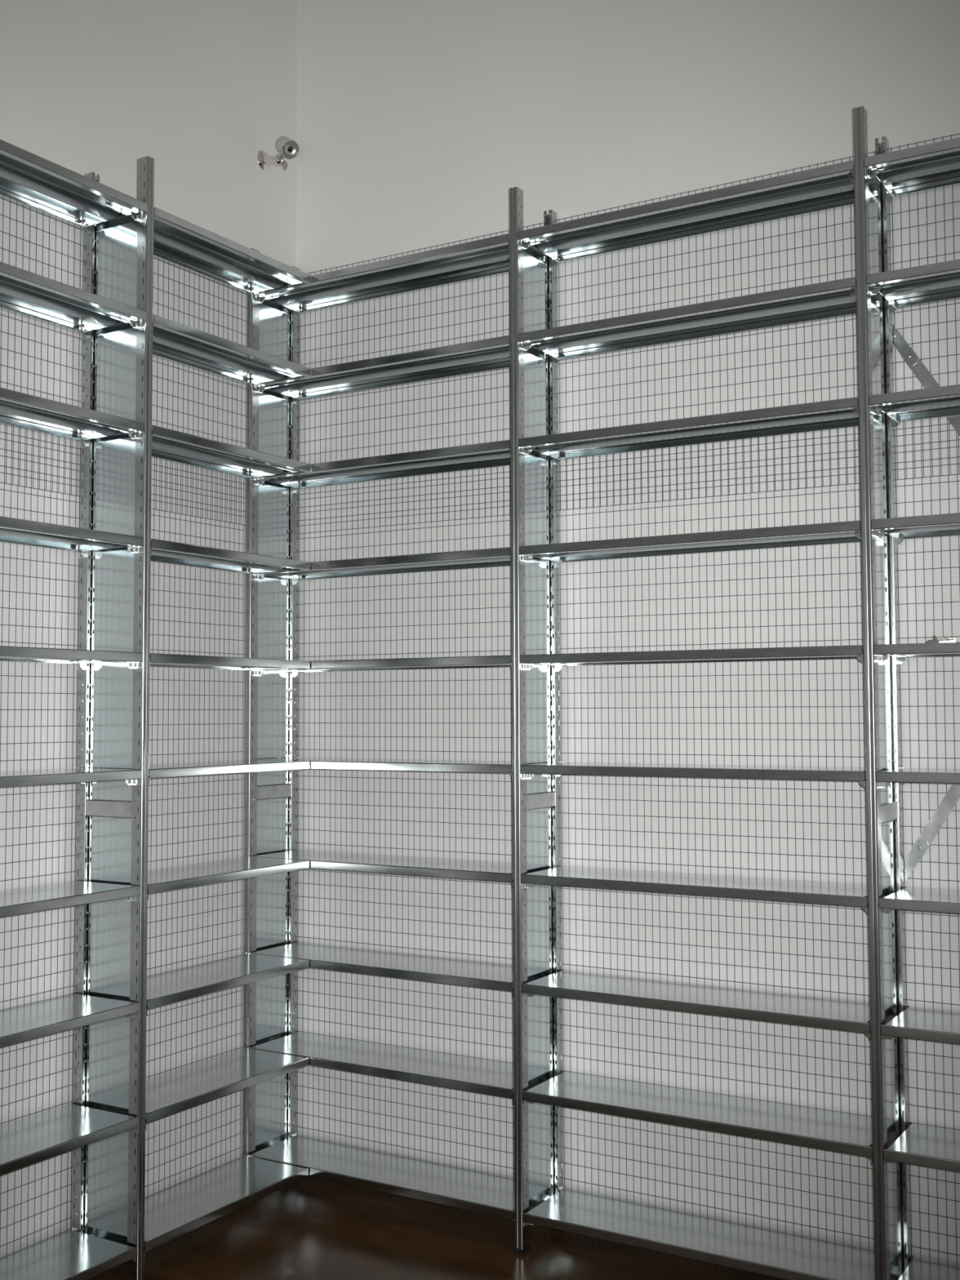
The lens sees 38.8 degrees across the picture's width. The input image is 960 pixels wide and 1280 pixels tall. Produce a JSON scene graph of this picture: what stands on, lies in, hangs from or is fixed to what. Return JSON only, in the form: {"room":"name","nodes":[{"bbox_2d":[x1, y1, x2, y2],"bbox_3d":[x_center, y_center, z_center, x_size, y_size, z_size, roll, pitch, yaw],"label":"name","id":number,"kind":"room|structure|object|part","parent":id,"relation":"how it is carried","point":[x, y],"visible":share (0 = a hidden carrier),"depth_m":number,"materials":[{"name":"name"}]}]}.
{"room":"storage room","nodes":[
{"label":"storage room","id":0,"kind":"room"},
{"bbox_2d":[0,0,297,1257],"bbox_3d":[-3.067,-1.227,1.532,0.200,6.000,9.200,-2,-4,31],"label":"wall","id":1,"kind":"structure","parent":0,"point":[197,88],"depth_m":4.56,"materials":[{"name":"white paint"}]},
{"bbox_2d":[0,425,76,1254],"bbox_3d":[-1.549,0.604,3.738,0.004,2.544,1.118,-2,-4,31],"label":"mesh panel","id":2,"kind":"object","parent":1,"relation":"attached to","point":[11,441],"visible":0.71,"depth_m":4.10,"materials":[{"name":"grey metal"}]},
{"bbox_2d":[0,197,80,496],"bbox_3d":[-1.551,-0.975,3.820,0.004,1.003,1.118,-2,-4,31],"label":"mesh panel","id":3,"kind":"object","parent":1,"relation":"attached to","point":[29,225],"visible":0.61,"depth_m":4.16,"materials":[{"name":"grey metal"}]},
{"bbox_2d":[68,435,244,1230],"bbox_3d":[-1.056,0.645,4.554,0.004,2.544,0.787,-2,-4,31],"label":"mesh panel","id":4,"kind":"object","parent":1,"relation":"attached to","point":[165,473],"visible":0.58,"depth_m":4.67,"materials":[{"name":"grey metal"}]},
{"bbox_2d":[78,229,246,525],"bbox_3d":[-1.057,-0.933,4.636,0.004,1.003,0.787,-2,-4,31],"label":"mesh panel","id":5,"kind":"object","parent":1,"relation":"attached to","point":[168,307],"visible":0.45,"depth_m":4.75,"materials":[{"name":"grey metal"}]},
{"bbox_2d":[257,136,299,171],"bbox_3d":[-0.743,-1.807,5.059,0.189,0.121,0.086,-3,-4,42],"label":"security camera","id":6,"kind":"object","parent":1,"relation":"attached to","point":[286,147],"visible":1,"depth_m":5.05,"materials":[{"name":"silver metal"}]},
{"bbox_3d":[-0.804,-1.797,5.108,0.018,0.076,0.076,-2,-4,31],"label":"wall plate","id":7,"kind":"part","parent":6,"relation":"part of","materials":[{"name":"silver metal"}]},
{"bbox_3d":[-0.775,-1.793,5.090,0.079,0.050,0.040,-2,-4,31],"label":"arm","id":8,"kind":"part","parent":6,"relation":"part of","materials":[{"name":"silver metal"}]},
{"bbox_3d":[-0.725,-1.766,5.071,0.024,0.040,0.008,-1,-3,12],"label":"thumb lever","id":9,"kind":"part","parent":6,"relation":"part of","materials":[{"name":"silver metal"}]},
{"bbox_2d":[87,1175,786,1279],"bbox_3d":[0.801,1.729,-0.959,9.210,0.200,9.200,-2,-4,31],"label":"floor","id":10,"kind":"structure","parent":0,"point":[311,1228],"depth_m":4.29,"materials":[{"name":"brown wood"}]},
{"bbox_2d":[71,155,154,1279],"bbox_3d":[-1.119,0.216,4.154,0.285,3.383,0.034,-2,-4,31],"label":"frame","id":11,"kind":"object","parent":10,"relation":"on","point":[109,1068],"visible":0.88,"depth_m":4.14,"materials":[{"name":"grey metal"}]},
{"bbox_2d":[0,1228,137,1279],"bbox_3d":[-1.403,1.777,3.590,0.283,0.047,1.090,-2,-4,31],"label":"steel shelf","id":12,"kind":"object","parent":11,"relation":"attached to","point":[66,1255],"visible":1,"depth_m":3.90,"materials":[{"name":"metal"}]},
{"bbox_2d":[0,1102,138,1175],"bbox_3d":[-1.404,1.404,3.610,0.283,0.047,1.090,-2,-4,31],"label":"steel shelf","id":13,"kind":"object","parent":11,"relation":"attached to","point":[32,1140],"visible":1,"depth_m":3.87,"materials":[{"name":"metal"}]},
{"bbox_2d":[0,992,139,1048],"bbox_3d":[-1.405,1.073,3.628,0.283,0.047,1.090,-2,-4,31],"label":"steel shelf","id":14,"kind":"object","parent":11,"relation":"attached to","point":[19,1024],"visible":1,"depth_m":3.88,"materials":[{"name":"metal"}]},
{"bbox_2d":[0,880,141,917],"bbox_3d":[-1.407,0.732,3.646,0.283,0.047,1.090,-2,-4,31],"label":"steel shelf","id":15,"kind":"object","parent":11,"relation":"attached to","point":[33,899],"visible":1,"depth_m":3.88,"materials":[{"name":"metal"}]},
{"bbox_2d":[0,768,142,787],"bbox_3d":[-1.408,0.390,3.665,0.283,0.047,1.090,-2,-4,31],"label":"steel shelf","id":16,"kind":"object","parent":11,"relation":"attached to","point":[62,775],"visible":1,"depth_m":3.86,"materials":[{"name":"metal"}]},
{"bbox_2d":[0,645,142,670],"bbox_3d":[-1.409,0.042,3.683,0.283,0.047,1.090,-2,-4,31],"label":"steel shelf","id":17,"kind":"object","parent":11,"relation":"attached to","point":[7,653],"visible":1,"depth_m":3.91,"materials":[{"name":"metal"}]},
{"bbox_2d":[0,515,144,558],"bbox_3d":[-1.411,-0.305,3.702,0.283,0.047,1.090,-2,-4,31],"label":"steel shelf","id":18,"kind":"object","parent":11,"relation":"attached to","point":[18,531],"visible":1,"depth_m":3.97,"materials":[{"name":"metal"}]},
{"bbox_2d":[0,386,145,448],"bbox_3d":[-1.412,-0.652,3.720,0.283,0.047,1.090,-2,-4,31],"label":"steel shelf","id":19,"kind":"object","parent":11,"relation":"attached to","point":[18,410],"visible":1,"depth_m":4.00,"materials":[{"name":"metal"}]},
{"bbox_2d":[0,262,146,340],"bbox_3d":[-1.413,-0.992,3.739,0.283,0.047,1.090,-2,-4,31],"label":"steel shelf","id":20,"kind":"object","parent":11,"relation":"attached to","point":[24,293],"visible":1,"depth_m":4.02,"materials":[{"name":"metal"}]},
{"bbox_2d":[0,139,147,235],"bbox_3d":[-1.415,-1.326,3.757,0.283,0.047,1.090,-2,-4,31],"label":"steel shelf","id":21,"kind":"object","parent":11,"relation":"attached to","point":[28,180],"visible":1,"depth_m":4.03,"materials":[{"name":"metal"}]},
{"bbox_3d":[-1.221,0.216,4.215,0.043,3.375,0.030,-2,-4,31],"label":"post","id":22,"kind":"part","parent":11,"relation":"part of","materials":[{"name":"silver metal"}]},
{"bbox_3d":[-1.116,1.179,4.102,0.261,1.334,0.002,-2,-4,31],"label":"panel","id":23,"kind":"part","parent":11,"relation":"part of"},
{"bbox_3d":[-1.122,-0.416,4.188,0.261,1.857,0.002,-2,-4,31],"label":"panel","id":24,"kind":"part","parent":11,"relation":"part of","materials":[{"name":"grey metal"}]},
{"bbox_3d":[-1.018,0.208,4.093,0.043,3.375,0.030,-2,-4,31],"label":"post","id":25,"kind":"part","parent":11,"relation":"part of","materials":[{"name":"silver metal"}]},
{"bbox_2d":[144,1155,308,1258],"bbox_3d":[-0.907,1.819,4.410,0.283,0.047,0.768,-2,-4,31],"label":"steel shelf","id":26,"kind":"object","parent":11,"relation":"attached to","point":[171,1212],"visible":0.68,"depth_m":4.41,"materials":[{"name":"metal"}]},
{"bbox_2d":[145,1047,308,1129],"bbox_3d":[-0.908,1.446,4.430,0.283,0.047,0.768,-2,-4,31],"label":"steel shelf","id":27,"kind":"object","parent":11,"relation":"attached to","point":[174,1091],"visible":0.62,"depth_m":4.43,"materials":[{"name":"metal"}]},
{"bbox_2d":[146,952,309,1016],"bbox_3d":[-0.910,1.115,4.448,0.283,0.047,0.768,-2,-4,31],"label":"steel shelf","id":28,"kind":"object","parent":11,"relation":"attached to","point":[169,987],"visible":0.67,"depth_m":4.45,"materials":[{"name":"metal"}]},
{"bbox_2d":[147,856,309,900],"bbox_3d":[-0.911,0.774,4.466,0.283,0.047,0.768,-2,-4,31],"label":"steel shelf","id":29,"kind":"object","parent":11,"relation":"attached to","point":[186,876],"visible":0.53,"depth_m":4.45,"materials":[{"name":"metal"}]},
{"bbox_2d":[148,760,309,784],"bbox_3d":[-0.912,0.431,4.485,0.283,0.047,0.768,-2,-4,31],"label":"steel shelf","id":30,"kind":"object","parent":11,"relation":"attached to","point":[218,767],"visible":0.57,"depth_m":4.42,"materials":[{"name":"metal"}]},
{"bbox_2d":[149,653,310,670],"bbox_3d":[-0.913,0.084,4.503,0.283,0.047,0.768,-2,-4,31],"label":"steel shelf","id":31,"kind":"object","parent":11,"relation":"attached to","point":[156,660],"visible":0.77,"depth_m":4.47,"materials":[{"name":"metal"}]},
{"bbox_2d":[151,538,310,574],"bbox_3d":[-0.915,-0.263,4.522,0.283,0.047,0.768,-2,-4,31],"label":"steel shelf","id":32,"kind":"object","parent":11,"relation":"attached to","point":[165,552],"visible":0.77,"depth_m":4.54,"materials":[{"name":"metal"}]},
{"bbox_2d":[151,424,310,479],"bbox_3d":[-0.916,-0.610,4.540,0.283,0.047,0.768,-2,-4,31],"label":"steel shelf","id":33,"kind":"object","parent":11,"relation":"attached to","point":[167,445],"visible":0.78,"depth_m":4.58,"materials":[{"name":"metal"}]},
{"bbox_2d":[152,314,311,386],"bbox_3d":[-0.917,-0.950,4.559,0.283,0.047,0.768,-2,-4,31],"label":"steel shelf","id":34,"kind":"object","parent":11,"relation":"attached to","point":[175,342],"visible":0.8,"depth_m":4.60,"materials":[{"name":"metal"}]},
{"bbox_2d":[153,206,311,295],"bbox_3d":[-0.919,-1.284,4.577,0.283,0.047,0.768,-2,-4,31],"label":"steel shelf","id":35,"kind":"object","parent":11,"relation":"attached to","point":[181,243],"visible":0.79,"depth_m":4.62,"materials":[{"name":"metal"}]},
{"bbox_2d":[241,248,300,1155],"bbox_3d":[-0.767,0.262,5.025,0.034,3.383,0.285,-2,-4,31],"label":"frame","id":36,"kind":"object","parent":10,"relation":"on","point":[272,509],"visible":0.73,"depth_m":5.02,"materials":[{"name":"grey metal"}]},
{"bbox_3d":[-0.829,0.252,4.924,0.030,3.375,0.043,-2,-4,31],"label":"post","id":37,"kind":"part","parent":36,"relation":"part of","materials":[{"name":"grey metal"}]},
{"bbox_3d":[-0.763,1.225,4.973,0.002,1.334,0.261,-2,-4,31],"label":"panel","id":38,"kind":"part","parent":36,"relation":"part of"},
{"bbox_3d":[-0.769,-0.371,5.059,0.002,1.857,0.261,-2,-4,31],"label":"panel","id":39,"kind":"part","parent":36,"relation":"part of","materials":[{"name":"grey metal"}]},
{"bbox_3d":[-0.706,0.263,5.127,0.030,3.375,0.043,-2,-4,31],"label":"post","id":40,"kind":"part","parent":36,"relation":"part of","materials":[{"name":"silver metal"}]},
{"bbox_2d":[251,335,510,405],"bbox_3d":[-0.295,-0.939,4.801,1.083,0.047,0.283,-2,-4,31],"label":"steel shelf","id":41,"kind":"object","parent":36,"relation":"attached to","point":[492,354],"visible":0.8,"depth_m":4.79,"materials":[{"name":"metal"}]},
{"bbox_2d":[250,546,511,585],"bbox_3d":[-0.293,-0.252,4.764,1.083,0.047,0.283,-2,-4,31],"label":"steel shelf","id":42,"kind":"object","parent":36,"relation":"attached to","point":[496,557],"visible":0.79,"depth_m":4.72,"materials":[{"name":"metal"}]},
{"bbox_2d":[249,655,511,677],"bbox_3d":[-0.291,0.094,4.746,1.083,0.047,0.283,-2,-4,31],"label":"steel shelf","id":43,"kind":"object","parent":36,"relation":"attached to","point":[485,661],"visible":0.68,"depth_m":4.63,"materials":[{"name":"metal"}]},
{"bbox_2d":[248,1133,514,1226],"bbox_3d":[-0.285,1.830,4.653,1.083,0.047,0.283,-2,-4,31],"label":"steel shelf","id":44,"kind":"object","parent":36,"relation":"attached to","point":[476,1190],"visible":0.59,"depth_m":4.61,"materials":[{"name":"metal"}]},
{"bbox_2d":[252,233,510,319],"bbox_3d":[-0.296,-1.274,4.819,1.083,0.047,0.283,-2,-4,31],"label":"steel shelf","id":45,"kind":"object","parent":36,"relation":"attached to","point":[489,257],"visible":0.77,"depth_m":4.81,"materials":[{"name":"metal"}]},
{"bbox_2d":[248,1031,514,1104],"bbox_3d":[-0.286,1.457,4.673,1.083,0.047,0.283,-2,-4,31],"label":"steel shelf","id":46,"kind":"object","parent":36,"relation":"attached to","point":[482,1076],"visible":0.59,"depth_m":4.62,"materials":[{"name":"metal"}]},
{"bbox_2d":[248,941,513,997],"bbox_3d":[-0.287,1.126,4.691,1.083,0.047,0.283,-2,-4,31],"label":"steel shelf","id":47,"kind":"object","parent":36,"relation":"attached to","point":[414,966],"visible":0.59,"depth_m":4.62,"materials":[{"name":"metal"}]},
{"bbox_2d":[251,440,511,494],"bbox_3d":[-0.294,-0.599,4.783,1.083,0.047,0.283,-2,-4,31],"label":"steel shelf","id":48,"kind":"object","parent":36,"relation":"attached to","point":[491,455],"visible":0.84,"depth_m":4.76,"materials":[{"name":"metal"}]},
{"bbox_2d":[249,757,512,779],"bbox_3d":[-0.290,0.442,4.727,1.083,0.047,0.283,-2,-4,31],"label":"steel shelf","id":49,"kind":"object","parent":36,"relation":"attached to","point":[327,763],"visible":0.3,"depth_m":4.58,"materials":[{"name":"metal"}]},
{"bbox_2d":[250,848,512,888],"bbox_3d":[-0.289,0.785,4.709,1.083,0.047,0.283,-2,-4,31],"label":"steel shelf","id":50,"kind":"object","parent":36,"relation":"attached to","point":[482,870],"visible":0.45,"depth_m":4.61,"materials":[{"name":"metal"}]},
{"bbox_2d":[509,186,564,1254],"bbox_3d":[0.185,0.227,4.450,0.034,3.383,0.285,-2,-4,31],"label":"frame","id":51,"kind":"object","parent":10,"relation":"on","point":[534,377],"visible":0.88,"depth_m":4.43,"materials":[{"name":"grey metal"}]},
{"bbox_3d":[0.124,0.218,4.349,0.030,3.375,0.043,-2,-4,31],"label":"post","id":52,"kind":"part","parent":51,"relation":"part of","materials":[{"name":"silver metal"}]},
{"bbox_3d":[0.183,-0.405,4.484,0.002,1.857,0.261,-2,-4,31],"label":"panel","id":53,"kind":"part","parent":51,"relation":"part of","materials":[{"name":"grey metal"}]},
{"bbox_3d":[0.189,1.190,4.399,0.002,1.334,0.261,-2,-4,31],"label":"panel","id":54,"kind":"part","parent":51,"relation":"part of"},
{"bbox_3d":[0.247,0.228,4.552,0.030,3.375,0.043,-2,-4,31],"label":"post","id":55,"kind":"part","parent":51,"relation":"part of","materials":[{"name":"grey metal"}]},
{"bbox_2d":[517,160,854,269],"bbox_3d":[0.659,-1.308,4.243,1.090,0.047,0.283,-2,-4,31],"label":"steel shelf","id":56,"kind":"object","parent":51,"relation":"attached to","point":[828,188],"visible":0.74,"depth_m":4.23,"materials":[{"name":"metal"}]},
{"bbox_2d":[517,276,857,366],"bbox_3d":[0.660,-0.974,4.225,1.090,0.047,0.283,-2,-4,31],"label":"steel shelf","id":57,"kind":"object","parent":51,"relation":"attached to","point":[835,299],"visible":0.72,"depth_m":4.21,"materials":[{"name":"metal"}]},
{"bbox_2d":[518,396,858,466],"bbox_3d":[0.662,-0.633,4.207,1.090,0.047,0.283,-2,-4,31],"label":"steel shelf","id":58,"kind":"object","parent":51,"relation":"attached to","point":[843,413],"visible":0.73,"depth_m":4.18,"materials":[{"name":"metal"}]},
{"bbox_2d":[519,520,861,568],"bbox_3d":[0.663,-0.287,4.188,1.090,0.047,0.283,-2,-4,31],"label":"steel shelf","id":59,"kind":"object","parent":51,"relation":"attached to","point":[850,531],"visible":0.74,"depth_m":4.15,"materials":[{"name":"metal"}]},
{"bbox_2d":[520,644,863,671],"bbox_3d":[0.664,0.060,4.170,1.090,0.047,0.283,-2,-4,31],"label":"steel shelf","id":60,"kind":"object","parent":51,"relation":"attached to","point":[851,651],"visible":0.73,"depth_m":4.08,"materials":[{"name":"metal"}]},
{"bbox_2d":[520,761,866,788],"bbox_3d":[0.666,0.408,4.151,1.090,0.047,0.283,-2,-4,31],"label":"steel shelf","id":61,"kind":"object","parent":51,"relation":"attached to","point":[651,770],"visible":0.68,"depth_m":4.05,"materials":[{"name":"metal"}]},
{"bbox_2d":[520,865,867,914],"bbox_3d":[0.667,0.751,4.133,1.090,0.047,0.283,-2,-4,31],"label":"steel shelf","id":62,"kind":"object","parent":51,"relation":"attached to","point":[855,895],"visible":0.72,"depth_m":4.06,"materials":[{"name":"metal"}]},
{"bbox_2d":[521,1071,872,1164],"bbox_3d":[0.669,1.422,4.097,1.090,0.047,0.283,-2,-4,31],"label":"steel shelf","id":63,"kind":"object","parent":51,"relation":"attached to","point":[800,1126],"visible":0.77,"depth_m":4.04,"materials":[{"name":"metal"}]},
{"bbox_2d":[522,1186,875,1279],"bbox_3d":[0.671,1.795,4.077,1.090,0.047,0.283,-2,-4,31],"label":"steel shelf","id":64,"kind":"object","parent":51,"relation":"attached to","point":[775,1252],"visible":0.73,"depth_m":4.05,"materials":[{"name":"metal"}]},
{"bbox_2d":[853,106,911,1279],"bbox_3d":[1.144,0.193,3.873,0.034,3.383,0.285,-2,-4,31],"label":"frame","id":65,"kind":"object","parent":10,"relation":"on","point":[884,822],"visible":0.91,"depth_m":3.83,"materials":[{"name":"grey metal"}]},
{"bbox_2d":[521,968,870,1040],"bbox_3d":[0.668,1.091,4.114,1.090,0.047,0.283,-2,-4,31],"label":"steel shelf","id":66,"kind":"object","parent":65,"relation":"attached to","point":[815,1011],"visible":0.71,"depth_m":4.05,"materials":[{"name":"metal"}]},
{"bbox_3d":[1.083,0.183,3.771,0.030,3.375,0.043,-2,-4,31],"label":"post","id":67,"kind":"part","parent":65,"relation":"part of","materials":[{"name":"grey metal"}]},
{"bbox_3d":[1.142,-0.440,3.906,0.002,1.857,0.261,-2,-4,31],"label":"panel","id":68,"kind":"part","parent":65,"relation":"part of","materials":[{"name":"grey metal"}]},
{"bbox_3d":[1.206,0.194,3.974,0.030,3.375,0.043,-2,-4,31],"label":"post","id":69,"kind":"part","parent":65,"relation":"part of","materials":[{"name":"silver metal"}]},
{"bbox_3d":[1.148,1.156,3.821,0.002,1.334,0.261,-2,-4,31],"label":"panel","id":70,"kind":"part","parent":65,"relation":"part of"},
{"bbox_2d":[864,137,959,204],"bbox_3d":[1.618,-1.343,3.665,1.090,0.047,0.283,-2,-4,31],"label":"steel shelf","id":71,"kind":"object","parent":65,"relation":"attached to","point":[933,166],"visible":1,"depth_m":3.86,"materials":[{"name":"metal"}]},
{"bbox_2d":[866,258,959,315],"bbox_3d":[1.619,-1.008,3.647,1.090,0.047,0.283,-2,-4,31],"label":"steel shelf","id":72,"kind":"object","parent":65,"relation":"attached to","point":[937,282],"visible":1,"depth_m":3.83,"materials":[{"name":"metal"}]},
{"bbox_2d":[869,384,959,429],"bbox_3d":[1.620,-0.668,3.629,1.090,0.047,0.283,-2,-4,31],"label":"steel shelf","id":73,"kind":"object","parent":65,"relation":"attached to","point":[943,402],"visible":1,"depth_m":3.81,"materials":[{"name":"metal"}]},
{"bbox_2d":[871,512,959,546],"bbox_3d":[1.622,-0.321,3.610,1.090,0.047,0.283,-2,-4,31],"label":"steel shelf","id":74,"kind":"object","parent":65,"relation":"attached to","point":[946,525],"visible":1,"depth_m":3.77,"materials":[{"name":"metal"}]},
{"bbox_2d":[873,638,959,664],"bbox_3d":[1.623,0.018,3.592,1.090,0.061,0.283,-2,-4,31],"label":"steel shelf","id":75,"kind":"object","parent":65,"relation":"attached to","point":[901,651],"depth_m":3.72,"materials":[{"name":"metal"}]},
{"bbox_2d":[926,635,941,643],"bbox_3d":[1.250,-0.001,3.752,0.038,0.024,0.018,-2,-3,23],"label":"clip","id":76,"kind":"object","parent":75,"relation":"on","point":[934,640],"visible":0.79,"depth_m":3.74,"materials":[{"name":"grey metal"}]},
{"bbox_2d":[937,636,948,641],"bbox_3d":[1.281,0.002,3.774,0.028,0.021,0.012,-3,-4,37],"label":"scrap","id":77,"kind":"object","parent":75,"relation":"on","point":[939,638],"visible":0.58,"depth_m":3.77,"materials":[{"name":"beige paper"}]},
{"bbox_3d":[1.278,0.003,3.729,0.044,0.014,0.030,-1,-3,19],"label":"metal bracket","id":78,"kind":"part","parent":75,"relation":"part of","materials":[{"name":"grey metal"}]},
{"bbox_2d":[875,768,959,788],"bbox_3d":[1.624,0.373,3.573,1.090,0.047,0.283,-2,-4,31],"label":"steel shelf","id":79,"kind":"object","parent":65,"relation":"attached to","point":[902,775],"visible":1,"depth_m":3.69,"materials":[{"name":"metal"}]},
{"bbox_2d":[878,886,959,915],"bbox_3d":[1.626,0.716,3.554,1.090,0.047,0.283,-2,-4,31],"label":"steel shelf","id":80,"kind":"object","parent":65,"relation":"attached to","point":[913,899],"visible":1,"depth_m":3.70,"materials":[{"name":"metal"}]},
{"bbox_2d":[883,1122,959,1172],"bbox_3d":[1.628,1.388,3.519,1.090,0.047,0.283,-2,-4,31],"label":"steel shelf","id":81,"kind":"object","parent":65,"relation":"attached to","point":[919,1144],"visible":1,"depth_m":3.68,"materials":[{"name":"metal"}]},
{"bbox_2d":[892,324,959,435],"bbox_3d":[1.698,-0.061,3.721,1.146,1.797,0.005,-2,-4,31],"label":"diagonal brace","id":82,"kind":"object","parent":65,"relation":"attached to","point":[908,355],"visible":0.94,"depth_m":4.01,"materials":[{"name":"metal"}]},
{"bbox_3d":[1.246,-0.875,4.036,0.033,0.150,0.001,-38,-21,24],"label":"plate","id":83,"kind":"part","parent":82,"relation":"part of","materials":[{"name":"metal"}]},
{"bbox_2d":[897,1255,959,1279],"bbox_3d":[1.630,1.760,3.499,1.090,0.047,0.283,-2,-4,31],"label":"steel shelf","id":84,"kind":"object","parent":65,"relation":"attached to","point":[920,1268],"visible":1,"depth_m":3.79,"materials":[{"name":"metal"}]},
{"bbox_2d":[903,783,959,883],"bbox_3d":[1.697,-0.205,3.727,1.146,1.797,0.005,-2,-4,31],"label":"diagonal brace","id":85,"kind":"object","parent":65,"relation":"attached to","point":[952,797],"visible":0.95,"depth_m":3.93,"materials":[{"name":"metal"}]},
{"bbox_3d":[1.251,0.641,3.954,0.033,0.150,0.001,35,15,28],"label":"plate","id":86,"kind":"part","parent":85,"relation":"part of","materials":[{"name":"metal"}]},
{"bbox_3d":[2.103,0.158,3.295,0.034,3.383,0.285,-2,-4,31],"label":"frame","id":87,"kind":"object","parent":10,"relation":"on","visible":0},
{"bbox_2d":[880,1005,959,1044],"bbox_3d":[1.627,1.057,3.536,1.090,0.047,0.283,-2,-4,31],"label":"steel shelf","id":88,"kind":"object","parent":87,"relation":"attached to","point":[940,1025],"visible":1,"depth_m":3.69,"materials":[{"name":"metal"}]},
{"bbox_2d":[296,0,959,1264],"bbox_3d":[3.201,-1.172,3.002,9.010,6.000,0.200,-2,-4,31],"label":"wall","id":89,"kind":"structure","parent":0,"point":[418,121],"depth_m":4.46,"materials":[{"name":"white paint"}]},
{"bbox_2d":[297,466,514,1176],"bbox_3d":[-0.211,0.658,4.850,1.116,2.544,0.004,-2,-4,31],"label":"mesh panel","id":90,"kind":"object","parent":89,"relation":"attached to","point":[503,477],"visible":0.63,"depth_m":4.86,"materials":[{"name":"grey metal"}]},
{"bbox_2d":[298,222,543,533],"bbox_3d":[-0.220,-0.921,4.930,1.116,1.003,0.004,-2,-4,31],"label":"mesh panel","id":91,"kind":"object","parent":89,"relation":"attached to","point":[477,237],"visible":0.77,"depth_m":4.97,"materials":[{"name":"grey metal"}]},
{"bbox_2d":[556,151,875,510],"bbox_3d":[0.737,-0.955,4.353,1.118,1.003,0.004,-2,-4,31],"label":"mesh panel","id":92,"kind":"object","parent":89,"relation":"attached to","point":[801,167],"visible":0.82,"depth_m":4.35,"materials":[{"name":"grey metal"}]},
{"bbox_2d":[558,427,874,1246],"bbox_3d":[0.746,0.624,4.273,1.118,2.544,0.004,-2,-4,31],"label":"mesh panel","id":93,"kind":"object","parent":89,"relation":"attached to","point":[788,447],"visible":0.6,"depth_m":4.28,"materials":[{"name":"grey metal"}]},
{"bbox_2d":[888,133,959,479],"bbox_3d":[1.697,-0.990,3.775,1.120,1.003,0.004,-2,-4,31],"label":"mesh panel","id":94,"kind":"object","parent":89,"relation":"attached to","point":[942,137],"visible":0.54,"depth_m":4.00,"materials":[{"name":"grey metal"}]},
{"bbox_2d":[894,418,959,1264],"bbox_3d":[1.705,0.589,3.694,1.120,2.544,0.004,-2,-4,31],"label":"mesh panel","id":95,"kind":"object","parent":89,"relation":"attached to","point":[947,430],"visible":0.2,"depth_m":3.94,"materials":[{"name":"grey metal"}]}
]}

